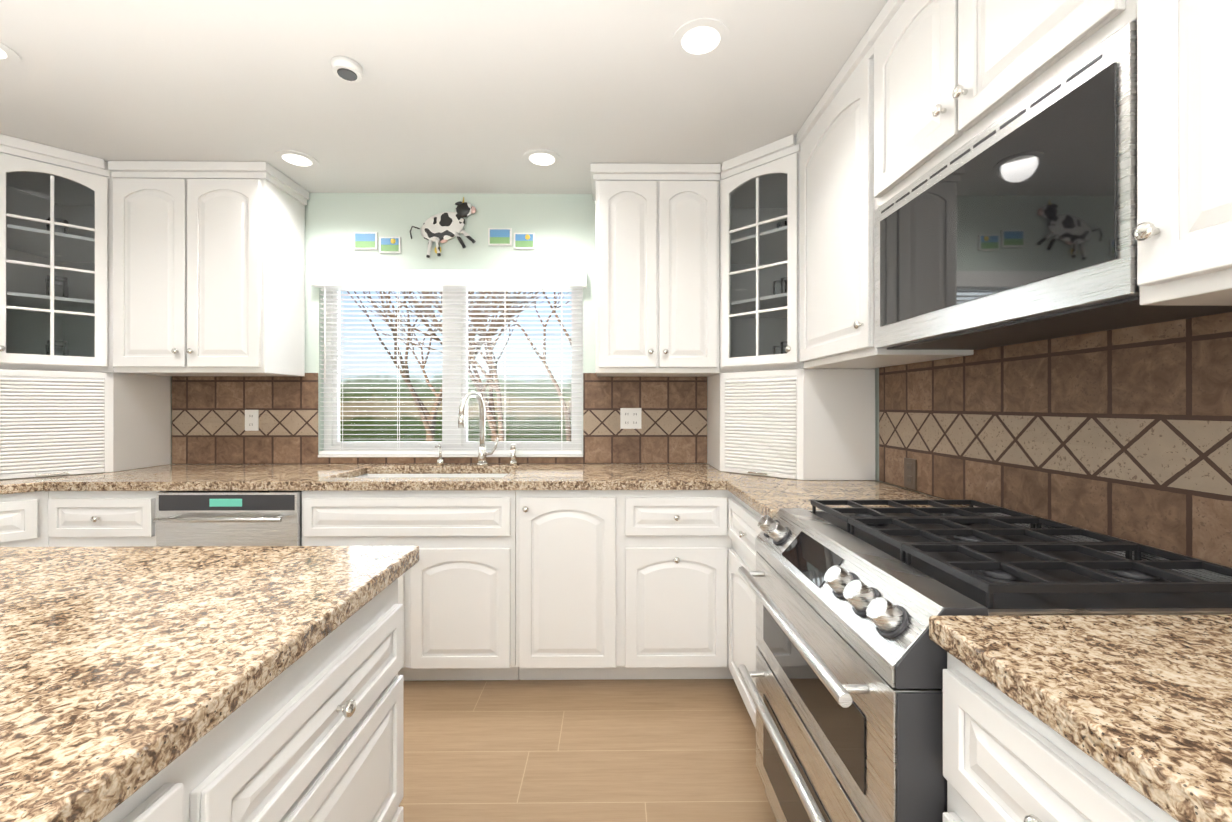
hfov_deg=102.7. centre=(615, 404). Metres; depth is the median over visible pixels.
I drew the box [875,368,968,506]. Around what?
wall
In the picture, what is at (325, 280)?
window blinds
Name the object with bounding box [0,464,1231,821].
countertop
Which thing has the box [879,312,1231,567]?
tile backsplash
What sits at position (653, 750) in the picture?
floor
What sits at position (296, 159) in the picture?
recessed light
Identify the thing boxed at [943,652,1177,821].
base cabinet
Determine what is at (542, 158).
recessed light
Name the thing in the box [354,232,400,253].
plaque
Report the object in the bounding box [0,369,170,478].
appliance garage
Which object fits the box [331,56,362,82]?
smoke detector
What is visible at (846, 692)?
range
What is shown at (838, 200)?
upper cabinet
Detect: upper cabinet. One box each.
[0,134,159,375]
[108,161,308,375]
[590,163,720,376]
[708,134,874,376]
[797,30,973,368]
[868,0,1136,207]
[1132,0,1231,305]
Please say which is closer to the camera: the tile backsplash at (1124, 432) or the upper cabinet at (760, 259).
the tile backsplash at (1124, 432)
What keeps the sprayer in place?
on the countertop at (1142, 704)
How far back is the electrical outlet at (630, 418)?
2.77 m
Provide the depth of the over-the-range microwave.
0.99 m
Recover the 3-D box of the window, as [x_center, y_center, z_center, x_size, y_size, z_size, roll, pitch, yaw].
[-0.926,-0.220,2.814,1.480,1.032,0.112,0,0,-1]
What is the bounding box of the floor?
[399,679,776,821]
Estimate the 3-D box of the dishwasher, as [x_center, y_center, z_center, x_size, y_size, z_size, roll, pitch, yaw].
[-1.685,0.818,2.402,0.606,0.872,0.660,0,0,-1]
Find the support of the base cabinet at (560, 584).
on the floor
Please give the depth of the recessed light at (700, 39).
1.59 m
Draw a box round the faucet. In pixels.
[458,391,497,465]
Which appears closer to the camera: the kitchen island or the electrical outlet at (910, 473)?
the kitchen island
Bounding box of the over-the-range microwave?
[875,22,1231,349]
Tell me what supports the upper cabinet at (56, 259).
attached to the wall at (562, 227)
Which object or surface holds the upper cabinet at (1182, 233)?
attached to the wall at (877, 424)
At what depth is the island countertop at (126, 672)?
0.69 m
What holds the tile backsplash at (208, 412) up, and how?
attached to the wall at (562, 227)
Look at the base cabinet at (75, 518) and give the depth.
2.13 m
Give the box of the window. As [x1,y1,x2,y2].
[318,289,582,456]
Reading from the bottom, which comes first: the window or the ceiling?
the window
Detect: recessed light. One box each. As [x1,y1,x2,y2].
[0,42,20,64]
[274,149,318,168]
[523,148,560,168]
[672,17,729,60]
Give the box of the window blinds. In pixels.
[310,269,586,453]
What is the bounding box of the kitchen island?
[99,579,402,821]
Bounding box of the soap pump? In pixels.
[435,444,443,464]
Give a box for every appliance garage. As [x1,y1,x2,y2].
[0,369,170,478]
[708,369,874,479]
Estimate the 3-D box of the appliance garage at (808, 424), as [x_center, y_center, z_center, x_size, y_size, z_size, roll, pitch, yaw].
[0.827,0.089,2.466,0.617,0.488,0.617,0,0,-1]
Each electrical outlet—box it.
[245,410,258,430]
[620,408,640,428]
[904,458,916,489]
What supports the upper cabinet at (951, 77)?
attached to the wall at (877, 424)
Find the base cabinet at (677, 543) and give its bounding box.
[624,490,731,678]
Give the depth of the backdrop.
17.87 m
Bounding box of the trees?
[348,289,570,440]
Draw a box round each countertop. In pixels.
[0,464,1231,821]
[0,546,418,821]
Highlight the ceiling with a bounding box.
[0,0,887,193]
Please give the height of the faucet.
0.406 m
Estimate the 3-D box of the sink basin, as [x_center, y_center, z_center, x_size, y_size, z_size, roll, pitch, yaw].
[-0.928,0.474,2.449,0.834,0.200,0.424,0,0,-1]
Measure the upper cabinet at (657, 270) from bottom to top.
1.028 m
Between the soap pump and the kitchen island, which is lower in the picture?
the kitchen island
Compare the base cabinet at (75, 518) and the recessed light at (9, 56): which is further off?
the base cabinet at (75, 518)
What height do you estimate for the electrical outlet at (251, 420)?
0.116 m
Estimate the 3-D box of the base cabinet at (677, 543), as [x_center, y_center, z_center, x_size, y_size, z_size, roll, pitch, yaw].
[0.249,0.815,2.463,0.468,0.880,0.627,0,0,-1]
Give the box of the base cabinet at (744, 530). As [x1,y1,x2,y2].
[728,494,762,728]
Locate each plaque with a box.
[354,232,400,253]
[488,228,534,249]
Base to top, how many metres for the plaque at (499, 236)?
0.117 m
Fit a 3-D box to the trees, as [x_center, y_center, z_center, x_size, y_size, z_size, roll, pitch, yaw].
[-2.288,-1.319,10.731,8.984,7.083,8.658,0,0,-1]
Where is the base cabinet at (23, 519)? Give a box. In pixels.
[0,491,48,546]
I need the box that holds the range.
[738,500,1231,821]
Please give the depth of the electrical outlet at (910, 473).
1.90 m
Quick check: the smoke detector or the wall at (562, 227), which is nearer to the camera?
the smoke detector
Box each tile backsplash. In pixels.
[172,373,706,463]
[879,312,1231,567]
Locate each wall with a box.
[171,193,707,463]
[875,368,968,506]
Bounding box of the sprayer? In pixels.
[509,444,516,464]
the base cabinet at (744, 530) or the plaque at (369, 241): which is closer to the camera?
the base cabinet at (744, 530)
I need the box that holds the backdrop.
[340,289,570,440]
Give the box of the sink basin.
[353,474,506,477]
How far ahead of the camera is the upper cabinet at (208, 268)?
2.41 m
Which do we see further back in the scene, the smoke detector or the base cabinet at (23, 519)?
the base cabinet at (23, 519)
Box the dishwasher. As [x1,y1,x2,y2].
[153,491,301,545]
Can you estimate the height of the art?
0.340 m
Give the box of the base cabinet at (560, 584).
[508,490,623,679]
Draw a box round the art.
[410,197,475,257]
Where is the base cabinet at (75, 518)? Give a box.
[48,491,162,546]

